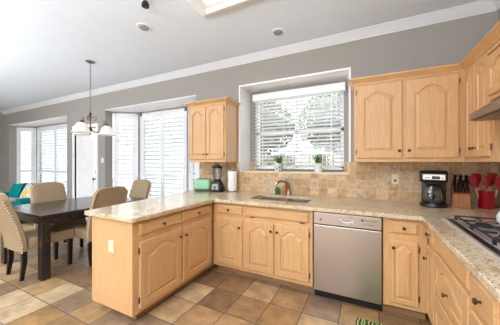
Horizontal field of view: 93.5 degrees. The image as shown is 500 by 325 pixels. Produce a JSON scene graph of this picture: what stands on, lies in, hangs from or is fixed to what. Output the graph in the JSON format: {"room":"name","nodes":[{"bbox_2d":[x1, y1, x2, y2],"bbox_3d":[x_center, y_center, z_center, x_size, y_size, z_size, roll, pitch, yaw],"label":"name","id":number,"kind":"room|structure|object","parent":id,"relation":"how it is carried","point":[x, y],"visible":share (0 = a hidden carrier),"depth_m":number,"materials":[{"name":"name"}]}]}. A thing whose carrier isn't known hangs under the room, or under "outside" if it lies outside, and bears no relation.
{"room":"kitchen","nodes":[
{"label":"kitchen","id":0,"kind":"room"},
{"bbox_2d":[0,112,3,192],"bbox_3d":[-9.300,-0.122,4.712,0.150,2.960,6.550,0,0,26],"label":"wall","id":1,"kind":"structure","parent":0,"point":[1,114],"depth_m":7.43,"materials":[{"name":"paint"}]},
{"bbox_2d":[15,123,66,183],"bbox_3d":[-5.847,0.052,6.909,3.486,2.612,0.460,0,0,26],"label":"wall","id":2,"kind":"structure","parent":0,"point":[61,123],"depth_m":7.50,"materials":[{"name":"paint"}]},
{"bbox_2d":[17,127,34,183],"bbox_3d":[-7.135,0.003,7.498,0.502,2.210,0.132,0,0,-8],"label":"window","id":3,"kind":"structure","parent":2,"relation":"in","point":[19,129],"depth_m":7.47,"materials":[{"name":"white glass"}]},
{"bbox_2d":[9,116,66,126],"bbox_3d":[-5.893,-1.146,6.818,3.286,0.014,0.564,0,0,26],"label":"trim","id":4,"kind":"structure","parent":2,"relation":"attached to","point":[58,120],"depth_m":6.74,"materials":[{"name":"white paint"}]},
{"bbox_2d":[37,124,66,194],"bbox_3d":[-5.798,0.003,7.030,2.216,2.210,0.132,0,0,26],"label":"window","id":5,"kind":"structure","parent":2,"relation":"in","point":[53,139],"depth_m":7.12,"materials":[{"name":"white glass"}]},
{"bbox_2d":[112,106,192,190],"bbox_3d":[-1.886,0.052,4.937,2.720,2.612,0.460,0,0,26],"label":"wall","id":6,"kind":"structure","parent":0,"point":[138,113],"depth_m":5.31,"materials":[{"name":"paint"}]},
{"bbox_2d":[113,113,136,194],"bbox_3d":[-2.831,0.003,5.356,0.502,2.210,0.132,0,0,-8],"label":"window","id":7,"kind":"structure","parent":6,"relation":"in","point":[117,117],"depth_m":5.32,"materials":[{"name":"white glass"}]},
{"bbox_2d":[106,95,195,112],"bbox_3d":[-1.931,-1.146,4.846,2.520,0.014,0.564,0,0,26],"label":"trim","id":8,"kind":"structure","parent":6,"relation":"attached to","point":[176,102],"depth_m":4.72,"materials":[{"name":"white paint"}]},
{"bbox_2d":[140,108,186,198],"bbox_3d":[-1.877,0.003,5.078,1.360,2.210,0.132,0,0,26],"label":"window","id":9,"kind":"structure","parent":6,"relation":"in","point":[148,121],"depth_m":5.07,"materials":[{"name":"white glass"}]},
{"bbox_2d":[188,108,194,190],"bbox_3d":[-1.031,0.003,4.460,0.132,2.210,0.596,0,0,-35],"label":"window","id":10,"kind":"structure","parent":6,"relation":"in","point":[191,165],"depth_m":4.65,"materials":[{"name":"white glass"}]},
{"bbox_2d":[0,220,431,324],"bbox_3d":[-3.962,1.418,2.341,11.820,0.120,7.060,0,0,26],"label":"floor","id":11,"kind":"structure","parent":0,"point":[216,297],"depth_m":2.24,"materials":[{"name":"tile"}]},
{"bbox_2d":[4,183,34,223],"bbox_3d":[-5.637,0.968,5.866,1.900,0.780,0.860,0,0,26],"label":"sofa","id":12,"kind":"object","parent":11,"relation":"on","point":[21,201],"visible":0.17,"depth_m":5.19,"materials":[{"name":"teal fabric"}]},
{"bbox_2d":[8,197,18,201],"bbox_3d":[-5.744,0.891,5.562,0.440,0.070,0.360,0,0,15],"label":"folded throw","id":13,"kind":"object","parent":12,"relation":"on","point":[12,199],"visible":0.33,"depth_m":5.54,"materials":[{"name":"white fabric"}]},
{"bbox_2d":[8,183,22,197],"bbox_3d":[-5.977,0.733,5.991,0.380,0.361,0.175,0,0,16],"label":"throw pillow","id":14,"kind":"object","parent":12,"relation":"on","point":[15,191],"visible":0.94,"depth_m":5.93,"materials":[{"name":"teal fabric"}]},
{"bbox_2d":[19,183,31,197],"bbox_3d":[-5.216,0.723,5.545,0.492,0.476,0.178,0,0,15],"label":"throw pillow","id":15,"kind":"object","parent":12,"relation":"on","point":[25,193],"visible":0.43,"depth_m":5.49,"materials":[{"name":"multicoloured fabric"}]},
{"bbox_2d":[0,192,74,281],"bbox_3d":[-2.700,0.843,2.924,0.486,1.030,0.730,0,0,26],"label":"dining chair","id":16,"kind":"object","parent":11,"relation":"on","point":[15,238],"visible":1,"depth_m":2.72,"materials":[{"name":"beige fabric"}]},
{"bbox_2d":[29,182,85,249],"bbox_3d":[-3.057,0.843,3.744,0.730,1.030,0.486,0,0,26],"label":"dining chair","id":17,"kind":"object","parent":11,"relation":"on","point":[43,191],"visible":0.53,"depth_m":3.77,"materials":[{"name":"beige fabric"}]},
{"bbox_2d":[1,196,145,280],"bbox_3d":[-2.544,0.983,3.539,1.120,0.750,1.430,0,0,26],"label":"dining table","id":18,"kind":"object","parent":11,"relation":"on","point":[44,214],"visible":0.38,"depth_m":2.90,"materials":[{"name":"brown wood"}]},
{"bbox_2d":[66,186,128,266],"bbox_3d":[-2.148,0.843,3.303,0.730,1.030,0.486,0,0,26],"label":"dining chair","id":19,"kind":"object","parent":11,"relation":"on","point":[114,195],"visible":0.48,"depth_m":3.08,"materials":[{"name":"beige fabric"}]},
{"bbox_2d":[92,211,182,318],"bbox_3d":[-1.053,0.921,2.258,0.593,0.874,0.565,0,0,26],"label":"base cabinet","id":20,"kind":"object","parent":11,"relation":"on","point":[136,266],"visible":0.97,"depth_m":2.05,"materials":[{"name":"brown wood"}]},
{"bbox_2d":[108,240,113,252],"bbox_3d":[-1.191,0.721,2.017,0.070,0.105,0.006,0,0,26],"label":"outlet plate","id":21,"kind":"object","parent":20,"relation":"attached to","point":[110,242],"depth_m":2.01,"materials":[{"name":"beige plastic"}]},
{"bbox_2d":[129,179,151,198],"bbox_3d":[-2.197,0.843,4.182,0.486,1.030,0.730,0,0,26],"label":"dining chair","id":22,"kind":"object","parent":11,"relation":"on","point":[140,188],"visible":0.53,"depth_m":4.38,"materials":[{"name":"beige fabric"}]},
{"bbox_2d":[175,203,211,292],"bbox_3d":[-0.803,0.921,2.754,0.588,0.874,0.545,0,0,26],"label":"base cabinet","id":23,"kind":"object","parent":11,"relation":"on","point":[196,222],"visible":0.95,"depth_m":2.59,"materials":[{"name":"brown wood"}]},
{"bbox_2d":[207,202,214,269],"bbox_3d":[-0.569,0.922,3.391,0.440,0.872,0.796,0,0,26],"label":"base cabinet","id":24,"kind":"object","parent":11,"relation":"on","point":[212,265],"visible":0.07,"depth_m":3.06,"materials":[{"name":"brown wood"}]},
{"bbox_2d":[213,197,268,275],"bbox_3d":[-0.099,0.921,3.139,0.425,0.874,0.828,0,0,26],"label":"base cabinet","id":25,"kind":"object","parent":11,"relation":"on","point":[228,219],"visible":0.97,"depth_m":2.80,"materials":[{"name":"brown wood"}]},
{"bbox_2d":[244,205,313,292],"bbox_3d":[0.442,0.921,2.869,0.785,0.874,0.828,0,0,26],"label":"base cabinet","id":26,"kind":"object","parent":11,"relation":"on","point":[278,242],"visible":1,"depth_m":2.51,"materials":[{"name":"brown wood"}]},
{"bbox_2d":[84,190,499,301],"bbox_3d":[0.339,0.463,2.220,3.686,0.038,2.097,0,0,26],"label":"countertop","id":27,"kind":"structure","parent":26,"relation":"on","point":[483,266],"depth_m":2.16,"materials":[{"name":"stone"}]},
{"bbox_2d":[194,178,211,190],"bbox_3d":[-0.716,0.347,3.654,0.293,0.192,0.160,0,0,12],"label":"toaster","id":28,"kind":"object","parent":27,"relation":"on","point":[200,184],"visible":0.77,"depth_m":3.59,"materials":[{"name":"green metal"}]},
{"bbox_2d":[210,164,224,191],"bbox_3d":[-0.529,0.237,3.595,0.324,0.412,0.229,0,0,42],"label":"blender","id":29,"kind":"object","parent":27,"relation":"on","point":[217,185],"visible":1,"depth_m":3.51,"materials":[{"name":"black plastic"}]},
{"bbox_2d":[212,168,221,179],"bbox_3d":[-0.494,0.173,3.563,0.136,0.170,0.136,0,0,16],"label":"jar","id":30,"kind":"object","parent":29,"relation":"on","point":[213,169],"depth_m":3.55,"materials":[{"name":"clear glass"}]},
{"bbox_2d":[275,187,279,193],"bbox_3d":[0.383,0.392,3.283,0.072,0.102,0.040,0,0,26],"label":"soap bottle","id":31,"kind":"object","parent":27,"relation":"on","point":[277,189],"visible":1,"depth_m":3.27,"materials":[{"name":"green plastic"}]},
{"bbox_2d":[274,177,290,194],"bbox_3d":[0.420,0.325,3.118,0.288,0.237,0.082,0,0,-32],"label":"faucet","id":32,"kind":"object","parent":27,"relation":"on","point":[278,181],"visible":0.99,"depth_m":3.14,"materials":[{"name":"silver metal"}]},
{"bbox_2d":[283,183,286,194],"bbox_3d":[0.486,0.355,3.243,0.056,0.175,0.055,0,0,26],"label":"soap bottle","id":33,"kind":"object","parent":27,"relation":"on","point":[284,186],"visible":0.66,"depth_m":3.22,"materials":[{"name":"orange plastic"}]},
{"bbox_2d":[263,198,308,202],"bbox_3d":[0.388,0.571,2.901,0.712,0.174,0.420,0,0,26],"label":"sink","id":34,"kind":"object","parent":27,"relation":"in","point":[272,199],"visible":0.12,"depth_m":3.05,"materials":[{"name":"silver metal"}]},
{"bbox_2d":[263,198,286,200],"bbox_3d":[0.240,0.571,2.975,0.380,0.174,0.420,0,0,26],"label":"basin","id":35,"kind":"object","parent":34,"relation":"in","point":[273,199],"depth_m":3.15,"materials":[{"name":"silver metal"}]},
{"bbox_2d":[285,199,308,202],"bbox_3d":[0.561,0.571,2.815,0.326,0.174,0.420,0,0,26],"label":"basin","id":36,"kind":"object","parent":34,"relation":"in","point":[299,201],"depth_m":3.00,"materials":[{"name":"silver metal"}]},
{"bbox_2d":[419,170,448,207],"bbox_3d":[1.861,0.265,2.384,0.236,0.358,0.254,0,0,38],"label":"coffee maker","id":37,"kind":"object","parent":27,"relation":"on","point":[425,176],"visible":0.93,"depth_m":2.34,"materials":[{"name":"black plastic"}]},
{"bbox_2d":[423,184,444,203],"bbox_3d":[1.832,0.311,2.356,0.192,0.185,0.176,0,0,-13],"label":"coffee carafe","id":38,"kind":"object","parent":37,"relation":"on","point":[433,199],"visible":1,"depth_m":2.30,"materials":[{"name":"clear glass"}]},
{"bbox_2d":[451,183,470,208],"bbox_3d":[2.093,0.327,2.340,0.132,0.234,0.195,0,0,36],"label":"knife block","id":39,"kind":"object","parent":27,"relation":"on","point":[458,200],"visible":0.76,"depth_m":2.27,"materials":[{"name":"brown wood"}]},
{"bbox_2d":[442,215,499,261],"bbox_3d":[1.539,0.420,1.314,0.535,0.047,0.925,0,0,26],"label":"gas cooktop","id":40,"kind":"object","parent":27,"relation":"in","point":[485,234],"visible":1,"depth_m":1.45,"materials":[{"name":"metal"}]},
{"bbox_2d":[496,211,499,223],"bbox_3d":[1.632,0.295,1.433,0.215,0.202,0.190,0,0,-26],"label":"kettle","id":41,"kind":"object","parent":40,"relation":"on","point":[498,214],"visible":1,"depth_m":1.48,"materials":[{"name":"white ceramic"}]},
{"bbox_2d":[477,190,495,208],"bbox_3d":[2.277,0.359,2.263,0.130,0.168,0.130,0,0,26],"label":"utensil crock","id":42,"kind":"object","parent":27,"relation":"on","point":[487,200],"visible":0.95,"depth_m":2.22,"materials":[{"name":"red ceramic"}]},
{"bbox_2d":[468,175,478,198],"bbox_3d":[2.191,0.277,2.293,0.124,0.310,0.016,0,0,18],"label":"utensil","id":43,"kind":"object","parent":42,"relation":"in","point":[473,181],"visible":0.89,"depth_m":2.29,"materials":[{"name":"red plastic"}]},
{"bbox_2d":[471,173,481,190],"bbox_3d":[2.239,0.270,2.318,0.094,0.323,0.030,0,0,44],"label":"utensil","id":44,"kind":"object","parent":42,"relation":"in","point":[479,178],"visible":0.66,"depth_m":2.31,"materials":[{"name":"red plastic"}]},
{"bbox_2d":[482,176,492,190],"bbox_3d":[2.261,0.281,2.243,0.080,0.300,0.037,0,0,26],"label":"utensil","id":45,"kind":"object","parent":42,"relation":"in","point":[487,180],"visible":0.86,"depth_m":2.23,"materials":[{"name":"red plastic"}]},
{"bbox_2d":[487,172,497,191],"bbox_3d":[2.328,0.265,2.254,0.079,0.332,0.026,0,0,26],"label":"utensil","id":46,"kind":"object","parent":42,"relation":"in","point":[493,175],"visible":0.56,"depth_m":2.26,"materials":[{"name":"red plastic"}]},
{"bbox_2d":[494,176,499,197],"bbox_3d":[2.319,0.281,2.190,0.033,0.301,0.117,0,0,-40],"label":"utensil","id":47,"kind":"object","parent":42,"relation":"in","point":[497,180],"visible":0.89,"depth_m":2.19,"materials":[{"name":"red plastic"}]},
{"bbox_2d":[314,211,381,310],"bbox_3d":[1.035,0.922,2.482,0.606,0.872,0.673,0,0,26],"label":"dishwasher","id":48,"kind":"object","parent":11,"relation":"on","point":[347,247],"visible":0.98,"depth_m":2.20,"materials":[{"name":"silver metal"}]},
{"bbox_2d":[356,317,383,324],"bbox_3d":[0.942,1.353,1.539,0.485,0.010,0.895,0,0,26],"label":"kitchen mat","id":49,"kind":"object","parent":11,"relation":"on","point":[359,321],"visible":1,"depth_m":1.98,"materials":[{"name":"green fabric"}]},
{"bbox_2d":[382,217,427,319],"bbox_3d":[1.491,0.921,2.348,0.322,0.874,0.828,0,0,26],"label":"base cabinet","id":50,"kind":"object","parent":11,"relation":"on","point":[404,242],"visible":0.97,"depth_m":2.01,"materials":[{"name":"brown wood"}]},
{"bbox_2d":[423,226,436,324],"bbox_3d":[1.703,0.921,1.673,0.748,0.874,0.252,0,0,26],"label":"base cabinet","id":51,"kind":"object","parent":11,"relation":"on","point":[430,248],"visible":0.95,"depth_m":1.81,"materials":[{"name":"brown wood"}]},
{"bbox_2d":[434,234,473,324],"bbox_3d":[1.498,0.921,1.262,0.748,0.874,0.665,0,0,26],"label":"base cabinet","id":52,"kind":"object","parent":11,"relation":"on","point":[452,278],"visible":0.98,"depth_m":1.38,"materials":[{"name":"brown wood"}]},
{"bbox_2d":[470,274,499,324],"bbox_3d":[1.273,0.921,0.810,0.748,0.874,0.345,0,0,26],"label":"base cabinet","id":53,"kind":"object","parent":11,"relation":"on","point":[486,311],"visible":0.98,"depth_m":0.99,"materials":[{"name":"brown wood"}]},
{"bbox_2d":[0,0,482,110],"bbox_3d":[-4.076,-1.662,2.112,11.820,0.120,6.550,0,0,26],"label":"ceiling","id":54,"kind":"structure","parent":0,"point":[45,45],"depth_m":2.92,"materials":[{"name":"paint"}]},
{"bbox_2d":[71,60,115,135],"bbox_3d":[-2.588,-1.022,3.765,0.595,1.160,0.644,0,0,26],"label":"chandelier","id":55,"kind":"object","parent":54,"relation":"hanging from","point":[80,128],"visible":1,"depth_m":3.73,"materials":[{"name":"white glass"}]},
{"bbox_2d":[136,23,151,31],"bbox_3d":[-1.256,-1.589,2.786,0.170,0.025,0.170,0,0,26],"label":"recessed light","id":56,"kind":"object","parent":54,"relation":"in","point":[141,26],"visible":1,"depth_m":2.76,"materials":[{"name":"white paint"}]},
{"bbox_2d":[140,0,150,8],"bbox_3d":[-1.028,-1.562,2.310,0.100,0.080,0.100,0,0,26],"label":"ceiling spotlight","id":57,"kind":"object","parent":54,"relation":"attached to","point":[145,3],"visible":1,"depth_m":2.30,"materials":[{"name":"white paint"}]},
{"bbox_2d":[185,0,253,16],"bbox_3d":[-0.287,-1.569,1.623,1.260,0.065,1.530,0,0,26],"label":"skylight","id":58,"kind":"object","parent":54,"relation":"attached to","point":[205,8],"visible":1,"depth_m":2.33,"materials":[{"name":"white paint"}]},
{"bbox_2d":[202,0,219,4],"bbox_3d":[-0.287,-1.574,1.623,0.970,0.012,1.240,0,0,26],"label":"diffuser","id":59,"kind":"object","parent":58,"relation":"attached to","point":[204,2],"depth_m":2.31,"materials":[{"name":"white plastic"}]},
{"bbox_2d":[271,28,284,35],"bbox_3d":[0.344,-1.589,2.891,0.170,0.025,0.170,0,0,26],"label":"recessed light","id":60,"kind":"object","parent":54,"relation":"in","point":[278,31],"visible":1,"depth_m":2.87,"materials":[{"name":"white paint"}]},
{"bbox_2d":[4,11,497,243],"bbox_3d":[-2.650,-0.122,4.977,11.520,2.960,0.150,0,0,26],"label":"wall","id":61,"kind":"structure","parent":0,"point":[449,42],"depth_m":3.40,"materials":[{"name":"paint"}]},
{"bbox_2d":[72,123,97,219],"bbox_3d":[-3.832,0.243,5.532,1.010,2.230,0.190,0,0,26],"label":"door","id":62,"kind":"structure","parent":61,"relation":"in","point":[86,153],"depth_m":5.49,"materials":[{"name":"white paint"}]},
{"bbox_2d":[77,132,93,197],"bbox_3d":[-3.849,0.198,5.497,0.680,1.800,0.017,0,0,26],"label":"sheer curtain","id":63,"kind":"object","parent":62,"relation":"hanging from","point":[85,144],"depth_m":5.49,"materials":[{"name":"white fabric"}]},
{"bbox_2d":[195,162,199,178],"bbox_3d":[-0.893,0.678,4.007,0.086,1.360,0.020,0,0,26],"label":"trim","id":64,"kind":"structure","parent":61,"relation":"attached to","point":[197,164],"depth_m":4.00,"materials":[{"name":"white paint"}]},
{"bbox_2d":[184,97,240,161],"bbox_3d":[-0.583,-0.458,3.637,0.784,0.911,0.404,0,0,26],"label":"upper cabinet","id":65,"kind":"object","parent":61,"relation":"attached to","point":[213,123],"visible":1,"depth_m":3.47,"materials":[{"name":"brown wood"}]},
{"bbox_2d":[0,0,495,114],"bbox_3d":[-2.712,-1.556,4.875,11.500,0.092,0.088,0,0,26],"label":"trim","id":66,"kind":"structure","parent":61,"relation":"attached to","point":[485,6],"depth_m":3.13,"materials":[{"name":"paint"}]},
{"bbox_2d":[200,162,499,207],"bbox_3d":[1.127,0.071,2.653,1.962,0.746,4.364,0,0,-32],"label":"backsplash","id":67,"kind":"structure","parent":61,"relation":"attached to","point":[365,180],"depth_m":2.87,"materials":[{"name":"tile"}]},
{"bbox_2d":[392,174,398,183],"bbox_3d":[1.680,0.193,2.720,0.072,0.116,0.008,0,0,26],"label":"wall outlet","id":68,"kind":"object","parent":67,"relation":"attached to","point":[395,177],"visible":1,"depth_m":2.72,"materials":[{"name":"plastic"}]},
{"bbox_2d":[348,63,464,161],"bbox_3d":[1.619,-0.458,2.541,1.005,0.911,0.404,0,0,26],"label":"upper cabinet","id":69,"kind":"object","parent":61,"relation":"attached to","point":[417,115],"visible":1,"depth_m":2.35,"materials":[{"name":"brown wood"}]},
{"bbox_2d":[260,102,295,154],"bbox_3d":[0.205,-1.222,14.403,5.300,5.506,5.246,0,0,26],"label":"tree","id":70,"kind":"object","parent":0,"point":[269,102],"visible":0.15,"depth_m":13.15,"materials":[{"name":"green plant"}]},
{"bbox_2d":[250,79,348,171],"bbox_3d":[0.728,-0.518,3.670,1.604,1.348,0.120,0,0,26],"label":"window frame","id":71,"kind":"structure","parent":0,"point":[253,150],"depth_m":3.58,"materials":[{"name":"paint"}]},
{"bbox_2d":[240,170,348,174],"bbox_3d":[0.620,0.146,3.454,1.564,0.020,0.362,0,0,26],"label":"trim","id":72,"kind":"structure","parent":71,"relation":"attached to","point":[251,171],"depth_m":3.31,"materials":[{"name":"beige wood"}]},
{"bbox_2d":[272,152,286,171],"bbox_3d":[0.440,-0.014,3.452,0.263,0.299,0.312,0,0,26],"label":"potted grass","id":73,"kind":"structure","parent":72,"relation":"on","point":[278,165],"depth_m":3.42,"materials":[{"name":"green plant"}]},
{"bbox_2d":[274,163,282,171],"bbox_3d":[0.423,0.074,3.465,0.126,0.123,0.126,0,0,26],"label":"pot","id":74,"kind":"object","parent":73,"relation":"on","point":[278,166],"depth_m":3.42,"materials":[{"name":"ceramic"}]},
{"bbox_2d":[311,151,328,171],"bbox_3d":[0.928,-0.013,3.210,0.313,0.297,0.284,0,0,-23],"label":"potted grass","id":75,"kind":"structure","parent":72,"relation":"on","point":[318,166],"depth_m":3.17,"materials":[{"name":"white ceramic"}]},
{"bbox_2d":[314,163,322,171],"bbox_3d":[0.933,0.074,3.211,0.126,0.123,0.126,0,0,26],"label":"pot","id":76,"kind":"object","parent":75,"relation":"on","point":[318,167],"depth_m":3.16,"materials":[{"name":"white ceramic"}]},
{"bbox_2d":[239,67,350,92],"bbox_3d":[0.624,-1.180,3.463,1.604,0.024,0.364,0,0,26],"label":"trim","id":77,"kind":"structure","parent":71,"relation":"attached to","point":[338,74],"depth_m":3.37,"materials":[{"name":"white paint"}]},
{"bbox_2d":[239,69,350,170],"bbox_3d":[0.624,-0.518,3.463,1.604,1.308,0.364,0,0,26],"label":"trim","id":78,"kind":"structure","parent":71,"relation":"attached to","point":[244,96],"depth_m":3.75,"materials":[{"name":"white paint"}]},
{"bbox_2d":[257,92,343,169],"bbox_3d":[0.731,-0.479,3.652,1.365,1.185,0.050,0,0,26],"label":"window","id":79,"kind":"structure","parent":71,"relation":"in","point":[342,148],"depth_m":3.60,"materials":[{"name":"white paint"}]},
{"bbox_2d":[252,82,345,169],"bbox_3d":[0.689,-0.497,3.558,1.407,1.200,0.095,0,0,26],"label":"window blind","id":80,"kind":"object","parent":79,"relation":"attached to","point":[335,88],"visible":1,"depth_m":3.51,"materials":[{"name":"white paint"}]},
{"bbox_3d":[1.148,-0.122,-0.488,0.150,2.960,6.550,0,0,26],"label":"wall","id":81,"kind":"structure","parent":0,"visible":0},
{"bbox_2d":[460,38,499,161],"bbox_3d":[2.090,-0.458,2.031,0.404,0.911,0.898,0,0,26],"label":"upper cabinet","id":82,"kind":"object","parent":81,"relation":"attached to","point":[482,138],"visible":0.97,"depth_m":1.88,"materials":[{"name":"brown wood"}]},
{"bbox_2d":[484,20,499,100],"bbox_3d":[1.702,-0.677,1.275,0.426,0.471,0.804,0,0,26],"label":"upper cabinet","id":83,"kind":"object","parent":81,"relation":"attached to","point":[493,36],"visible":1,"depth_m":1.61,"materials":[{"name":"brown wood"}]},
{"bbox_2d":[469,97,499,120],"bbox_3d":[1.604,-0.357,1.190,0.522,0.166,0.800,0,0,26],"label":"range hood","id":84,"kind":"object","parent":83,"relation":"attached to","point":[491,111],"visible":1,"depth_m":1.46,"materials":[{"name":"metal"}]},
{"bbox_2d":[491,0,499,10],"bbox_3d":[1.008,-1.556,-0.502,0.088,0.092,6.400,0,0,26],"label":"trim","id":85,"kind":"structure","parent":81,"relation":"attached to","point":[496,3],"depth_m":2.30,"materials":[{"name":"paint"}]},
{"bbox_3d":[-0.266,0.270,3.562,0.150,0.348,0.150,0,0,26],"label":"paper towel holder","id":86,"kind":"object","parent":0,"visible":0},
{"bbox_2d":[228,171,236,190],"bbox_3d":[-0.266,0.284,3.562,0.140,0.290,0.140,0,0,26],"label":"paper towel roll","id":87,"kind":"object","parent":86,"relation":"on","point":[232,175],"visible":1,"depth_m":3.50,"materials":[{"name":"white paper"}]},
{"bbox_3d":[8.427,1.609,13.790,13.200,0.198,19.800,0,0,26],"label":"lawn","id":88,"kind":"structure","parent":0,"visible":0},
{"bbox_2d":[260,157,289,164],"bbox_3d":[0.839,0.674,8.865,1.738,1.721,1.692,0,0,-9],"label":"shrub","id":89,"kind":"object","parent":88,"relation":"on","point":[273,157],"visible":0.04,"depth_m":8.58,"materials":[{"name":"green plant"}]},
{"bbox_2d":[298,94,340,153],"bbox_3d":[5.015,-1.207,11.999,5.297,5.477,5.249,0,0,26],"label":"tree","id":90,"kind":"object","parent":88,"relation":"on","point":[324,141],"visible":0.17,"depth_m":11.36,"materials":[{"name":"green plant"}]},
{"label":"outside","id":91,"kind":"structure","parent":0,"visible":0},
{"bbox_2d":[119,176,182,196],"bbox_3d":[0.388,1.608,16.489,30.000,0.200,22.130,0,0,26],"label":"patio","id":92,"kind":"structure","parent":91,"point":[120,180],"depth_m":15.21,"materials":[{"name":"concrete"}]},
{"bbox_2d":[260,152,340,164],"bbox_3d":[1.934,0.533,9.722,8.100,1.950,0.130,0,0,26],"label":"wooden fence","id":93,"kind":"object","parent":92,"relation":"on","point":[323,156],"visible":0.12,"depth_m":9.44,"materials":[{"name":"brown wood"}]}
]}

